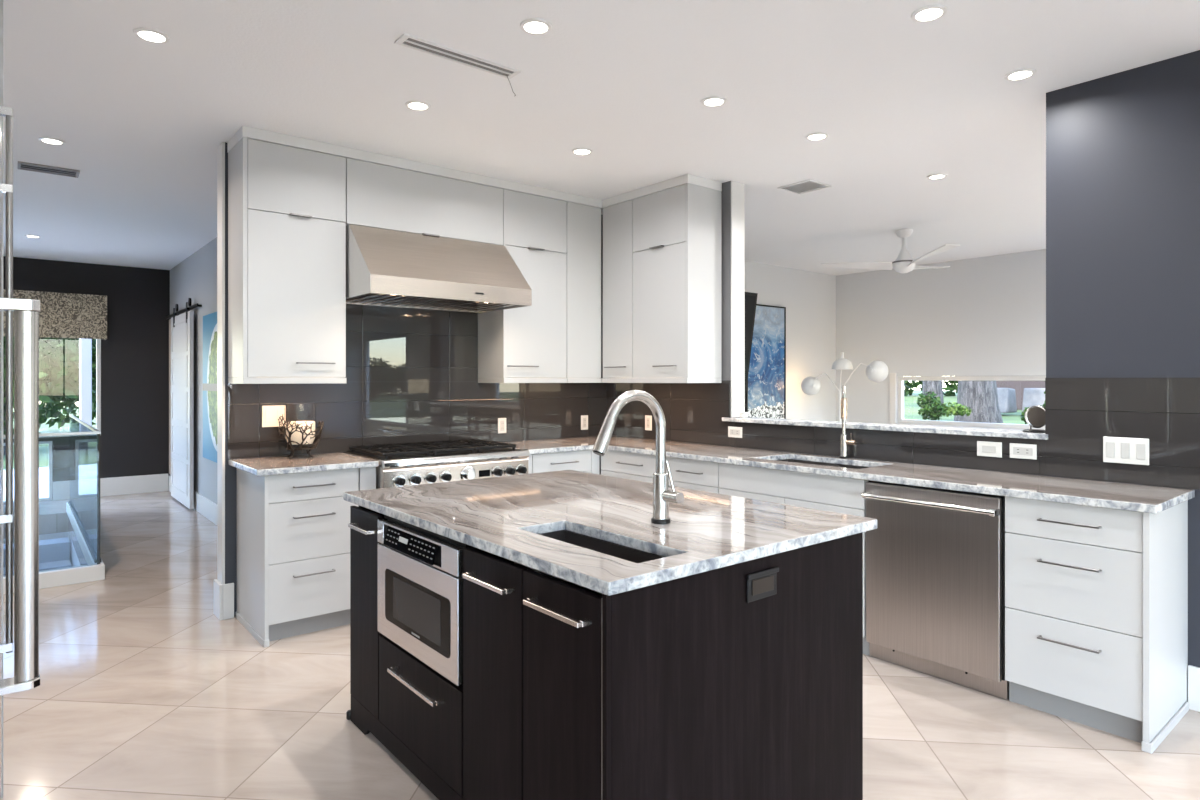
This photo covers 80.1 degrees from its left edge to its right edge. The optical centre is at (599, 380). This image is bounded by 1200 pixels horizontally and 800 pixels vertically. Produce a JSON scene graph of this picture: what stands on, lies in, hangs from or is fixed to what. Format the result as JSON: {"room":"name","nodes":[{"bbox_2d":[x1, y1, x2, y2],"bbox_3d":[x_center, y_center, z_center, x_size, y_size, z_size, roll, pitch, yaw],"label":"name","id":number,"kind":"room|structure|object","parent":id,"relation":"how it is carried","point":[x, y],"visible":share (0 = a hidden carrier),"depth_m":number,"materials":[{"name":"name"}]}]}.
{"room":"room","nodes":[
{"label":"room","id":0,"kind":"room"},
{"bbox_2d":[3,532,80,566],"bbox_3d":[-5.171,2.821,5.614,1.820,2.499,3.280,0,0,-39],"label":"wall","id":1,"kind":"structure","parent":0,"point":[73,558],"depth_m":7.26,"materials":[{"name":"white paint"}]},
{"bbox_2d":[3,537,70,575],"bbox_3d":[-4.864,2.770,5.775,1.020,2.400,2.700,0,0,-39],"label":"flight","id":2,"kind":"object","parent":1,"relation":"on","point":[53,553],"visible":0.1,"depth_m":6.83,"materials":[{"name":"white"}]},
{"bbox_2d":[3,256,169,499],"bbox_3d":[-7.476,0.000,7.221,5.620,2.740,0.150,0,0,-39],"label":"wall","id":3,"kind":"structure","parent":0,"point":[134,437],"depth_m":8.57,"materials":[{"name":"grey paint"}]},
{"bbox_2d":[3,441,51,503],"bbox_3d":[-6.871,1.030,7.685,1.541,0.676,0.060,0,0,-39],"label":"window","id":4,"kind":"structure","parent":3,"relation":"in","point":[40,442],"depth_m":8.13,"materials":[{"name":"white paint"}]},
{"bbox_2d":[3,339,100,438],"bbox_3d":[-6.695,-0.090,7.830,1.996,1.476,0.060,0,0,-39],"label":"window","id":5,"kind":"structure","parent":3,"relation":"in","point":[98,341],"depth_m":8.43,"materials":[{"name":"white paint"}]},
{"bbox_2d":[3,289,106,339],"bbox_3d":[-6.479,-0.735,7.838,1.745,0.510,0.158,0,0,-39],"label":"window valance","id":6,"kind":"object","parent":3,"relation":"attached to","point":[61,315],"visible":0.81,"depth_m":8.10,"materials":[{"name":"beige fabric"}]},
{"bbox_2d":[53,473,167,500],"bbox_3d":[-5.797,1.262,8.492,1.139,0.215,0.015,0,0,-39],"label":"baseboard","id":7,"kind":"structure","parent":3,"relation":"attached to","point":[86,488],"depth_m":8.47,"materials":[{"name":"white paint"}]},
{"bbox_2d":[170,237,216,503],"bbox_3d":[-3.530,0.000,6.751,0.120,2.740,5.583,0,0,-39],"label":"wall","id":8,"kind":"structure","parent":0,"point":[195,277],"depth_m":7.41,"materials":[{"name":"grey paint"}]},
{"bbox_2d":[169,319,170,474],"bbox_3d":[-5.165,0.203,8.634,0.012,1.905,0.540,0,0,-39],"label":"trim","id":9,"kind":"structure","parent":8,"relation":"attached to","point":[170,319],"depth_m":8.75,"materials":[{"name":"beige"}]},
{"bbox_2d":[166,303,201,318],"bbox_3d":[-4.719,-0.771,8.063,0.049,0.033,1.950,0,0,-39],"label":"barn door track","id":10,"kind":"object","parent":8,"relation":"attached to","point":[197,304],"visible":0.86,"depth_m":7.86,"materials":[{"name":"black metal"}]},
{"bbox_2d":[171,298,193,508],"bbox_3d":[-4.654,0.235,7.928,0.045,2.230,1.160,0,0,-39],"label":"barn door","id":11,"kind":"structure","parent":10,"relation":"hanging from","point":[182,325],"depth_m":7.74,"materials":[{"name":"white paint"}]},
{"bbox_2d":[169,476,216,524],"bbox_3d":[-3.683,1.275,6.830,0.014,0.190,5.230,0,0,-39],"label":"baseboard","id":12,"kind":"structure","parent":8,"relation":"attached to","point":[204,506],"depth_m":7.18,"materials":[{"name":"white paint"}]},
{"bbox_2d":[203,312,216,462],"bbox_3d":[-3.479,0.062,6.558,0.043,1.405,1.450,0,0,-39],"label":"landscape painting","id":13,"kind":"object","parent":8,"relation":"attached to","point":[210,320],"visible":0.44,"depth_m":6.82,"materials":[{"name":"blue fabric"}]},
{"bbox_2d":[225,142,602,616],"bbox_3d":[-1.040,0.000,5.100,2.990,2.740,0.120,0,0,-39],"label":"wall","id":14,"kind":"structure","parent":0,"point":[230,471],"depth_m":4.12,"materials":[{"name":"grey paint"}]},
{"bbox_2d":[217,142,224,583],"bbox_3d":[-2.202,0.001,4.146,0.014,2.739,0.127,0,0,-39],"label":"trim","id":15,"kind":"structure","parent":14,"relation":"attached to","point":[221,148],"depth_m":4.11,"materials":[{"name":"white paint"}]},
{"bbox_2d":[214,579,233,619],"bbox_3d":[-2.191,1.270,4.155,0.076,0.200,0.158,0,0,-39],"label":"baseboard","id":16,"kind":"structure","parent":14,"relation":"attached to","point":[223,593],"depth_m":4.10,"materials":[{"name":"white paint"}]},
{"bbox_2d":[228,137,345,383],"bbox_3d":[-1.803,-0.645,4.132,0.555,1.327,0.382,0,0,-39],"label":"upper cabinet","id":17,"kind":"object","parent":14,"relation":"attached to","point":[287,204],"visible":1,"depth_m":3.99,"materials":[{"name":"grey"}]},
{"bbox_2d":[228,304,605,458],"bbox_3d":[-1.048,-0.189,5.009,2.836,1.282,0.010,0,0,-39],"label":"backsplash","id":18,"kind":"structure","parent":14,"relation":"attached to","point":[412,374],"depth_m":4.80,"materials":[{"name":"brown glass"}]},
{"bbox_2d":[262,405,285,426],"bbox_3d":[-1.945,0.213,4.258,0.133,0.127,0.009,0,0,-39],"label":"light switch","id":19,"kind":"object","parent":18,"relation":"attached to","point":[270,415],"visible":0.91,"depth_m":4.25,"materials":[{"name":"beige plastic"}]},
{"bbox_2d":[498,418,505,432],"bbox_3d":[-0.721,0.334,5.265,0.072,0.112,0.008,0,0,-39],"label":"wall outlet","id":20,"kind":"object","parent":18,"relation":"attached to","point":[501,421],"visible":1,"depth_m":5.26,"materials":[{"name":"white plastic"}]},
{"bbox_2d":[581,415,587,429],"bbox_3d":[-0.124,0.340,5.756,0.072,0.116,0.008,0,0,-39],"label":"wall outlet","id":21,"kind":"object","parent":18,"relation":"attached to","point":[584,418],"visible":1,"depth_m":5.75,"materials":[{"name":"white plastic"}]},
{"bbox_2d":[345,158,502,245],"bbox_3d":[-1.174,-1.111,4.652,1.070,0.393,0.378,0,0,-39],"label":"upper cabinet","id":22,"kind":"object","parent":14,"relation":"attached to","point":[379,196],"visible":0.91,"depth_m":4.49,"materials":[{"name":"grey"}]},
{"bbox_2d":[346,224,531,312],"bbox_3d":[-1.070,-0.698,4.527,1.065,0.431,0.697,0,0,-39],"label":"range hood","id":23,"kind":"object","parent":14,"relation":"attached to","point":[385,268],"visible":0.96,"depth_m":4.31,"materials":[{"name":"silver metal"}]},
{"bbox_2d":[227,125,721,208],"bbox_3d":[-0.720,-1.339,4.718,3.093,0.059,0.866,0,0,-20],"label":"crown molding","id":24,"kind":"structure","parent":14,"relation":"attached to","point":[244,131],"depth_m":4.62,"materials":[{"name":"white paint"}]},
{"bbox_2d":[478,189,566,382],"bbox_3d":[-0.550,-0.645,5.162,0.538,1.327,0.382,0,0,-39],"label":"upper cabinet","id":25,"kind":"object","parent":14,"relation":"attached to","point":[528,344],"visible":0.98,"depth_m":5.04,"materials":[{"name":"grey"}]},
{"bbox_2d":[565,202,601,382],"bbox_3d":[-0.223,-0.645,5.449,0.326,1.326,0.354,0,0,-39],"label":"upper cabinet","id":26,"kind":"object","parent":14,"relation":"attached to","point":[583,253],"visible":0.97,"depth_m":5.31,"materials":[{"name":"grey"}]},
{"bbox_2d":[0,491,1199,799],"bbox_3d":[2.421,1.470,0.566,12.460,0.200,23.000,0,0,-39],"label":"floor","id":27,"kind":"structure","parent":0,"point":[143,692],"depth_m":2.88,"materials":[{"name":"tile"}]},
{"bbox_2d":[0,0,2,798],"bbox_3d":[-2.257,0.001,2.115,0.749,2.738,0.035,0,0,-39],"label":"end panel","id":28,"kind":"object","parent":27,"relation":"on","point":[1,1],"visible":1,"depth_m":2.34,"materials":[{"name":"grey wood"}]},
{"bbox_2d":[0,106,39,797],"bbox_3d":[-1.519,0.210,1.279,0.797,2.320,2.185,0,0,-39],"label":"refrigerator","id":29,"kind":"object","parent":27,"relation":"on","point":[26,677],"visible":1,"depth_m":1.26,"materials":[{"name":"silver metal"}]},
{"bbox_2d":[3,502,104,593],"bbox_3d":[-5.142,1.320,5.614,1.785,0.100,3.295,0,0,-39],"label":"trim","id":30,"kind":"structure","parent":27,"relation":"on","point":[93,571],"depth_m":4.84,"materials":[{"name":"white paint"}]},
{"bbox_2d":[3,414,100,563],"bbox_3d":[-5.135,0.810,5.612,1.754,0.917,3.208,0,0,-39],"label":"glass railing","id":31,"kind":"object","parent":30,"relation":"on","point":[95,431],"visible":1,"depth_m":4.93,"materials":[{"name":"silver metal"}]},
{"bbox_2d":[236,468,358,646],"bbox_3d":[-1.719,0.929,4.046,0.503,0.882,0.622,0,0,-39],"label":"base cabinet","id":32,"kind":"object","parent":27,"relation":"on","point":[293,531],"visible":0.94,"depth_m":3.83,"materials":[{"name":"grey"}]},
{"bbox_2d":[229,452,378,475],"bbox_3d":[-1.693,0.470,4.067,0.639,0.032,0.623,0,0,-39],"label":"countertop","id":33,"kind":"structure","parent":32,"relation":"on","point":[260,466],"depth_m":3.94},
{"bbox_2d":[277,403,323,458],"bbox_3d":[-1.759,0.295,4.198,0.255,0.314,0.263,0,0,-27],"label":"candle holder","id":34,"kind":"object","parent":33,"relation":"on","point":[298,432],"visible":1,"depth_m":4.13,"materials":[{"name":"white glass"}]},
{"bbox_2d":[285,421,314,444],"bbox_3d":[-1.761,0.306,4.196,0.162,0.130,0.162,0,0,-39],"label":"candle","id":35,"kind":"object","parent":34,"relation":"on","point":[292,437],"depth_m":4.12,"materials":[{"name":"beige wax"}]},
{"bbox_2d":[359,467,375,490],"bbox_3d":[-1.494,0.929,4.252,0.096,0.882,0.588,0,0,-39],"label":"base cabinet","id":36,"kind":"object","parent":27,"relation":"on","point":[367,476],"visible":0.14,"depth_m":4.02,"materials":[{"name":"grey"}]},
{"bbox_2d":[342,439,529,488],"bbox_3d":[-1.032,0.890,4.548,0.974,0.960,0.714,0,0,-39],"label":"gas range","id":37,"kind":"object","parent":27,"relation":"on","point":[405,464],"visible":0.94,"depth_m":4.32,"materials":[{"name":"silver metal"}]},
{"bbox_2d":[342,452,378,460],"bbox_3d":[-1.068,0.469,4.592,0.974,0.028,0.600,0,0,-39],"label":"countertop","id":38,"kind":"structure","parent":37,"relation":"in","point":[368,455],"depth_m":4.32,"materials":[{"name":"stone"}]},
{"bbox_2d":[528,449,598,473],"bbox_3d":[-0.427,0.929,5.108,0.643,0.882,0.622,0,0,-39],"label":"base cabinet","id":39,"kind":"object","parent":27,"relation":"on","point":[587,461],"visible":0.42,"depth_m":4.90,"materials":[{"name":"grey"}]},
{"bbox_2d":[496,436,790,464],"bbox_3d":[0.177,0.470,4.807,1.198,0.032,1.853,0,0,-39],"label":"countertop","id":40,"kind":"structure","parent":39,"relation":"on","point":[701,452],"depth_m":4.83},
{"bbox_2d":[346,506,862,799],"bbox_3d":[-0.100,0.929,2.591,1.134,0.882,1.629,0,0,-39],"label":"kitchen island","id":41,"kind":"object","parent":27,"relation":"on","point":[684,688],"depth_m":2.00,"materials":[{"name":"brown wood"}]},
{"bbox_2d":[343,470,876,595],"bbox_3d":[-0.067,0.470,2.620,1.153,0.032,1.677,0,0,-39],"label":"island countertop","id":42,"kind":"structure","parent":41,"relation":"on","point":[503,516],"depth_m":2.30,"materials":[{"name":"stone"}]},
{"bbox_2d":[514,530,663,595],"bbox_3d":[-0.010,0.572,2.046,0.198,0.168,0.566,0,0,-39],"label":"sink","id":43,"kind":"object","parent":42,"relation":"in","point":[619,551],"visible":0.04,"depth_m":2.14,"materials":[{"name":"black metal"}]},
{"bbox_2d":[592,390,683,523],"bbox_3d":[0.118,0.241,2.180,0.306,0.424,0.118,0,0,-39],"label":"island faucet","id":44,"kind":"object","parent":42,"relation":"on","point":[662,495],"visible":1,"depth_m":2.25,"materials":[{"name":"silver metal"}]},
{"bbox_2d":[747,567,778,602],"bbox_3d":[0.452,0.567,1.981,0.134,0.078,0.011,0,0,-39],"label":"wall outlet","id":45,"kind":"object","parent":41,"relation":"attached to","point":[762,584],"visible":1,"depth_m":1.97,"materials":[{"name":"black plastic"}]},
{"bbox_2d":[752,575,773,595],"bbox_3d":[0.453,0.569,1.980,0.094,0.041,0.003,0,0,-39],"label":"socket","id":46,"kind":"object","parent":45,"relation":"attached to","point":[762,585],"depth_m":1.98,"materials":[{"name":"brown plastic"}]},
{"bbox_2d":[601,450,655,482],"bbox_3d":[0.413,0.929,5.005,0.582,0.882,0.660,0,0,-39],"label":"base cabinet","id":47,"kind":"object","parent":27,"relation":"on","point":[626,465],"visible":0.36,"depth_m":4.86,"materials":[{"name":"grey"}]},
{"bbox_2d":[666,457,718,493],"bbox_3d":[0.762,0.929,4.580,0.582,0.882,0.433,0,0,-39],"label":"base cabinet","id":48,"kind":"object","parent":27,"relation":"on","point":[686,473],"visible":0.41,"depth_m":4.39,"materials":[{"name":"grey"}]},
{"bbox_2d":[719,463,869,655],"bbox_3d":[1.202,0.929,4.045,0.582,0.882,0.944,0,0,-39],"label":"base cabinet","id":49,"kind":"object","parent":27,"relation":"on","point":[842,495],"visible":0.2,"depth_m":3.79,"materials":[{"name":"grey"}]},
{"bbox_2d":[737,453,1194,513],"bbox_3d":[1.627,0.470,3.533,0.575,0.032,1.952,0,0,-39],"label":"countertop","id":50,"kind":"structure","parent":49,"relation":"on","point":[1112,495],"depth_m":3.20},
{"bbox_2d":[778,459,868,468],"bbox_3d":[1.246,0.602,4.032,0.371,0.228,0.694,0,0,-39],"label":"sink","id":51,"kind":"object","parent":50,"relation":"in","point":[787,460],"visible":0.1,"depth_m":4.21,"materials":[{"name":"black metal"}]},
{"bbox_2d":[839,385,856,458],"bbox_3d":[1.404,0.240,4.113,0.147,0.426,0.109,0,0,-39],"label":"sink faucet","id":52,"kind":"object","parent":50,"relation":"on","point":[844,442],"visible":1,"depth_m":4.13,"materials":[{"name":"silver metal"}]},
{"bbox_2d":[801,352,887,421],"bbox_3d":[2.765,0.525,8.132,0.300,1.690,1.032,0,0,-39],"label":"floor lamp","id":53,"kind":"object","parent":27,"relation":"on","point":[876,371],"visible":0.91,"depth_m":8.07,"materials":[{"name":"white glass"}]},
{"bbox_2d":[861,480,1008,699],"bbox_3d":[1.691,0.928,3.421,0.604,0.876,0.634,0,0,-39],"label":"dishwasher","id":54,"kind":"object","parent":27,"relation":"on","point":[935,557],"visible":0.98,"depth_m":3.24,"materials":[{"name":"silver metal"}]},
{"bbox_2d":[1005,496,1188,753],"bbox_3d":[2.076,0.929,2.989,0.591,0.882,0.511,0,0,-39],"label":"base cabinet","id":55,"kind":"object","parent":27,"relation":"on","point":[1096,598],"visible":0.98,"depth_m":2.80,"materials":[{"name":"grey"}]},
{"bbox_2d":[3,0,1199,275],"bbox_3d":[2.411,-1.470,0.461,12.610,0.200,23.150,0,0,-39],"label":"ceiling","id":56,"kind":"structure","parent":0,"point":[900,101],"depth_m":3.44,"materials":[{"name":"white paint"}]},
{"bbox_2d":[18,161,79,177],"bbox_3d":[-3.571,-1.365,4.624,0.315,0.010,0.180,0,0,-39],"label":"ceiling vent","id":57,"kind":"object","parent":56,"relation":"in","point":[21,165],"visible":1,"depth_m":4.62,"materials":[{"name":"grey metal"}]},
{"bbox_2d":[38,137,65,144],"bbox_3d":[-3.129,-1.366,4.075,0.124,0.008,0.124,0,0,-39],"label":"recessed light","id":58,"kind":"object","parent":56,"relation":"in","point":[49,140],"visible":1,"depth_m":4.07,"materials":[{"name":"white ceramic"}]},
{"bbox_2d":[133,27,169,43],"bbox_3d":[-1.778,-1.366,2.830,0.124,0.008,0.124,0,0,-39],"label":"recessed light","id":59,"kind":"object","parent":56,"relation":"in","point":[147,34],"visible":1,"depth_m":2.82,"materials":[{"name":"white ceramic"}]},
{"bbox_2d":[405,100,430,110],"bbox_3d":[-0.906,-1.366,3.549,0.124,0.008,0.124,0,0,-39],"label":"recessed light","id":60,"kind":"object","parent":56,"relation":"in","point":[417,105],"visible":1,"depth_m":3.54,"materials":[{"name":"plastic"}]},
{"bbox_2d":[395,33,520,95],"bbox_3d":[-0.591,-1.313,3.022,0.545,0.112,0.092,0,0,-39],"label":"ceiling vent","id":61,"kind":"object","parent":56,"relation":"in","point":[406,40],"visible":1,"depth_m":3.01,"materials":[{"name":"white"}]},
{"bbox_2d":[520,18,551,34],"bbox_3d":[-0.248,-1.366,2.758,0.124,0.008,0.124,0,0,-39],"label":"recessed light","id":62,"kind":"object","parent":56,"relation":"in","point":[533,26],"visible":1,"depth_m":2.75,"materials":[{"name":"white ceramic"}]},
{"bbox_2d":[572,148,591,154],"bbox_3d":[-0.107,-1.366,4.261,0.124,0.008,0.124,0,0,-39],"label":"recessed light","id":63,"kind":"object","parent":56,"relation":"in","point":[578,151],"visible":1,"depth_m":4.25,"materials":[{"name":"plastic"}]},
{"bbox_2d":[701,96,726,106],"bbox_3d":[0.558,-1.366,3.498,0.124,0.008,0.124,0,0,-39],"label":"recessed light","id":64,"kind":"object","parent":56,"relation":"in","point":[713,101],"visible":1,"depth_m":3.49,"materials":[{"name":"white ceramic"}]},
{"bbox_2d":[777,179,830,193],"bbox_3d":[1.442,-1.365,5.037,0.255,0.010,0.270,0,0,-39],"label":"ceiling vent","id":65,"kind":"object","parent":56,"relation":"in","point":[809,185],"visible":1,"depth_m":5.03,"materials":[{"name":"white"}]},
{"bbox_2d":[806,132,828,140],"bbox_3d":[1.216,-1.366,3.999,0.124,0.008,0.124,0,0,-39],"label":"recessed light","id":66,"kind":"object","parent":56,"relation":"in","point":[816,136],"visible":1,"depth_m":3.99,"materials":[{"name":"white ceramic"}]},
{"bbox_2d":[821,229,959,272],"bbox_3d":[2.879,-1.175,6.613,1.158,0.389,1.311,0,0,-39],"label":"ceiling fan","id":67,"kind":"object","parent":56,"relation":"hanging from","point":[904,263],"visible":1,"depth_m":6.49,"materials":[{"name":"white metal"}]},
{"bbox_2d":[911,4,946,22],"bbox_3d":[1.227,-1.366,2.660,0.124,0.008,0.124,0,0,-39],"label":"recessed light","id":68,"kind":"object","parent":56,"relation":"in","point":[928,13],"visible":1,"depth_m":2.65,"materials":[{"name":"white ceramic"}]},
{"bbox_2d":[927,173,946,178],"bbox_3d":[2.259,-1.366,4.782,0.124,0.008,0.124,0,0,-39],"label":"recessed light","id":69,"kind":"object","parent":56,"relation":"in","point":[940,175],"visible":1,"depth_m":4.78,"materials":[{"name":"white ceramic"}]},
{"bbox_2d":[1004,68,1035,80],"bbox_3d":[1.878,-1.366,3.191,0.124,0.008,0.124,0,0,-39],"label":"recessed light","id":70,"kind":"object","parent":56,"relation":"in","point":[1019,74],"visible":1,"depth_m":3.18,"materials":[{"name":"plastic"}]},
{"bbox_2d":[745,261,835,420],"bbox_3d":[1.347,0.000,8.000,4.379,2.740,0.150,0,0,-39],"label":"wall","id":71,"kind":"structure","parent":0,"point":[808,297],"depth_m":8.90,"materials":[{"name":"white paint"}]},
{"bbox_2d":[745,292,757,398],"bbox_3d":[1.182,-0.383,7.621,1.305,1.185,0.224,0,0,-39],"label":"television","id":72,"kind":"object","parent":71,"relation":"attached to","point":[750,298],"visible":0.17,"depth_m":7.95,"materials":[{"name":"black plastic"}]},
{"bbox_2d":[745,304,785,418],"bbox_3d":[1.943,-0.115,8.357,0.725,1.530,0.035,0,0,-39],"label":"abstract painting","id":73,"kind":"object","parent":71,"relation":"attached to","point":[766,384],"visible":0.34,"depth_m":8.36,"materials":[{"name":"blue paint"}]},
{"bbox_2d":[619,50,1199,667],"bbox_3d":[1.354,0.000,4.439,0.130,2.740,3.939,0,0,-39],"label":"wall","id":74,"kind":"structure","parent":0,"point":[1123,148],"depth_m":3.16,"materials":[{"name":"grey paint"}]},
{"bbox_2d":[602,200,633,382],"bbox_3d":[0.243,-0.645,5.379,0.369,1.326,0.338,0,0,-39],"label":"upper cabinet","id":75,"kind":"object","parent":74,"relation":"attached to","point":[618,252],"visible":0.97,"depth_m":5.27,"materials":[{"name":"grey"}]},
{"bbox_2d":[632,183,721,382],"bbox_3d":[0.525,-0.645,5.036,0.369,1.327,0.548,0,0,-39],"label":"upper cabinet","id":76,"kind":"object","parent":74,"relation":"attached to","point":[677,231],"visible":1,"depth_m":4.87,"materials":[{"name":"grey"}]},
{"bbox_2d":[731,181,744,416],"bbox_3d":[0.953,-0.558,4.933,0.133,1.622,0.010,0,0,-39],"label":"trim","id":77,"kind":"structure","parent":74,"relation":"attached to","point":[737,189],"depth_m":4.92,"materials":[{"name":"white paint"}]},
{"bbox_2d":[722,417,1047,439],"bbox_3d":[1.548,0.268,4.200,0.195,0.026,2.000,0,0,-39],"label":"window ledge","id":78,"kind":"object","parent":74,"relation":"on","point":[835,424],"visible":0.9,"depth_m":3.95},
{"bbox_2d":[1022,406,1044,432],"bbox_3d":[2.141,0.189,3.514,0.105,0.130,0.104,0,0,-39],"label":"round ornament","id":79,"kind":"object","parent":78,"relation":"on","point":[1034,415],"visible":0.81,"depth_m":3.51,"materials":[{"name":"silver plastic"}]},
{"bbox_2d":[606,377,1199,489],"bbox_3d":[1.271,0.220,4.429,0.010,0.464,3.829,0,0,-39],"label":"backsplash","id":80,"kind":"structure","parent":74,"relation":"attached to","point":[1079,412],"depth_m":3.38,"materials":[{"name":"brown glass"}]},
{"bbox_2d":[645,415,651,430],"bbox_3d":[0.373,0.328,5.507,0.008,0.114,0.075,0,0,-39],"label":"wall outlet","id":81,"kind":"object","parent":80,"relation":"attached to","point":[648,419],"visible":1,"depth_m":5.50,"materials":[{"name":"white plastic"}]},
{"bbox_2d":[728,426,741,437],"bbox_3d":[0.917,0.351,4.846,0.008,0.073,0.122,0,0,-39],"label":"wall outlet","id":82,"kind":"object","parent":80,"relation":"attached to","point":[736,432],"visible":1,"depth_m":4.84,"materials":[{"name":"white plastic"}]},
{"bbox_2d":[977,441,1001,457],"bbox_3d":[1.954,0.345,3.583,0.009,0.075,0.118,0,0,-39],"label":"light switch","id":83,"kind":"object","parent":80,"relation":"attached to","point":[989,449],"visible":1,"depth_m":3.58,"materials":[{"name":"white plastic"}]},
{"bbox_2d":[1010,443,1036,459],"bbox_3d":[2.053,0.344,3.464,0.008,0.072,0.120,0,0,-39],"label":"wall outlet","id":84,"kind":"object","parent":80,"relation":"attached to","point":[1023,451],"visible":1,"depth_m":3.46,"materials":[{"name":"white plastic"}]},
{"bbox_2d":[1013,447,1032,455],"bbox_3d":[2.051,0.344,3.462,0.002,0.037,0.086,0,0,-39],"label":"socket","id":85,"kind":"object","parent":84,"relation":"attached to","point":[1017,451],"depth_m":3.46,"materials":[{"name":"grey"}]},
{"bbox_2d":[1103,436,1148,464],"bbox_3d":[2.316,0.309,3.143,0.009,0.115,0.168,0,0,-39],"label":"light switch","id":86,"kind":"object","parent":80,"relation":"attached to","point":[1123,450],"visible":1,"depth_m":3.14,"materials":[{"name":"white plastic"}]},
{"bbox_2d":[1188,665,1199,711],"bbox_3d":[2.562,1.280,2.964,0.157,0.180,0.158,0,0,-39],"label":"baseboard","id":87,"kind":"structure","parent":74,"relation":"attached to","point":[1193,672],"depth_m":2.96,"materials":[{"name":"white paint"}]},
{"bbox_2d":[836,249,1045,429],"bbox_3d":[8.811,0.000,2.486,0.150,2.740,18.150,0,0,-39],"label":"wall","id":88,"kind":"structure","parent":0,"point":[981,316],"depth_m":8.30,"materials":[{"name":"white paint"}]},
{"bbox_2d":[890,373,895,422],"bbox_3d":[3.579,0.217,8.715,0.021,0.614,0.080,0,0,-39],"label":"trim","id":89,"kind":"structure","parent":88,"relation":"attached to","point":[892,375],"depth_m":8.70,"materials":[{"name":"white paint"}]},
{"bbox_2d":[892,423,1022,430],"bbox_3d":[4.624,0.540,7.438,0.070,0.029,3.320,0,0,-39],"label":"trim","id":90,"kind":"structure","parent":88,"relation":"attached to","point":[892,423],"depth_m":8.05,"materials":[{"name":"white paint"}]},
{"bbox_2d":[898,376,1045,429],"bbox_3d":[4.674,0.237,7.479,0.060,0.571,3.216,0,0,-39],"label":"window","id":91,"kind":"structure","parent":88,"relation":"in","point":[901,379],"depth_m":8.15,"materials":[{"name":"white paint"}]},
{"label":"outside","id":92,"kind":"structure","parent":0,"visible":0},
{"bbox_2d":[3,407,95,469],"bbox_3d":[-36.278,2.890,12.638,80.000,2.760,34.400,0,0,-39],"label":"lawn","id":93,"kind":"structure","parent":92,"point":[68,427],"depth_m":21.09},
{"bbox_2d":[3,336,95,454],"bbox_3d":[-11.973,-0.879,14.855,4.385,4.848,3.605,0,0,-31],"label":"tree","id":94,"kind":"object","parent":93,"relation":"on","point":[56,352],"visible":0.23,"depth_m":14.80,"materials":[{"name":"green plant"}]},
{"bbox_2d":[39,347,95,428],"bbox_3d":[-15.579,-1.599,20.016,4.132,6.290,9.243,0,0,30],"label":"tree","id":95,"kind":"object","parent":93,"relation":"on","point":[75,378],"visible":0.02,"depth_m":20.22,"materials":[{"name":"green plant"}]},
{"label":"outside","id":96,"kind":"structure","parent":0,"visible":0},
{"bbox_2d":[904,390,1027,424],"bbox_3d":[12.387,2.420,23.127,31.490,3.700,24.000,0,0,-39],"label":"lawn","id":97,"kind":"structure","parent":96,"point":[911,408],"depth_m":16.90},
{"bbox_2d":[904,381,957,395],"bbox_3d":[15.879,-1.588,27.927,4.680,5.704,27.269,0,0,-39],"label":"hedge","id":98,"kind":"object","parent":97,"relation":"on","point":[952,386],"visible":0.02,"depth_m":29.79,"materials":[{"name":"plant"}]},
{"bbox_2d":[916,391,946,420],"bbox_3d":[5.443,0.575,11.686,0.380,0.793,0.542,0,0,-14],"label":"shrub","id":99,"kind":"object","parent":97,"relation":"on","point":[930,411],"visible":0.91,"depth_m":11.65,"materials":[{"name":"green plant"}]},
{"bbox_2d":[921,381,943,408],"bbox_3d":[8.159,-1.892,17.600,2.921,5.437,2.624,0,0,-39],"label":"oak tree","id":100,"kind":"object","parent":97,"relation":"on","point":[936,387],"visible":0.02,"depth_m":17.37,"materials":[{"name":"grey plant"}]},
{"bbox_2d":[939,402,971,416],"bbox_3d":[6.189,0.647,12.565,0.670,0.547,0.408,0,0,4],"label":"shrub","id":101,"kind":"object","parent":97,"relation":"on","point":[957,409],"visible":0.63,"depth_m":12.46,"materials":[{"name":"green plant"}]},
{"bbox_2d":[953,381,1003,423],"bbox_3d":[7.673,-1.780,12.963,2.493,5.400,2.153,0,0,9],"label":"oak tree","id":102,"kind":"object","parent":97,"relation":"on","point":[981,397],"visible":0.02,"depth_m":13.10,"materials":[{"name":"grey plant"}]},
{"bbox_2d":[997,388,1016,412],"bbox_3d":[8.857,0.436,15.856,0.608,0.548,0.550,0,0,-39],"label":"stone block","id":103,"kind":"object","parent":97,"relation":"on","point":[1006,397],"visible":0.5,"depth_m":15.59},
{"bbox_2d":[996,381,1044,409],"bbox_3d":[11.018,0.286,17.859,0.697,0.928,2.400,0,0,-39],"label":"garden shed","id":104,"kind":"object","parent":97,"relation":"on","point":[1019,386],"visible":0.02,"depth_m":17.94,"materials":[{"name":"grey"}]},
{"bbox_2d":[1022,388,1044,411],"bbox_3d":[9.396,0.436,15.199,0.608,0.548,0.550,0,0,-39],"label":"stone block","id":105,"kind":"object","parent":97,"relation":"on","point":[1031,396],"visible":0.32,"depth_m":15.11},
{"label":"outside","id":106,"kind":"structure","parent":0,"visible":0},
{"bbox_3d":[8.625,4.420,-2.619,130.000,0.300,135.000,0,0,-39],"label":"ground","id":107,"kind":"structure","parent":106,"visible":0},
{"bbox_2d":[3,467,48,500],"bbox_3d":[-10.364,2.880,8.277,12.500,2.780,5.050,0,0,-39],"label":"patio","id":108,"kind":"structure","parent":107,"relation":"on","point":[43,471],"depth_m":10.31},
{"bbox_2d":[79,339,91,431],"bbox_3d":[-7.707,-0.170,10.687,0.135,3.320,0.300,0,0,-39],"label":"porch column","id":109,"kind":"structure","parent":108,"relation":"on","point":[85,345],"depth_m":10.57,"materials":[{"name":"grey paint"}]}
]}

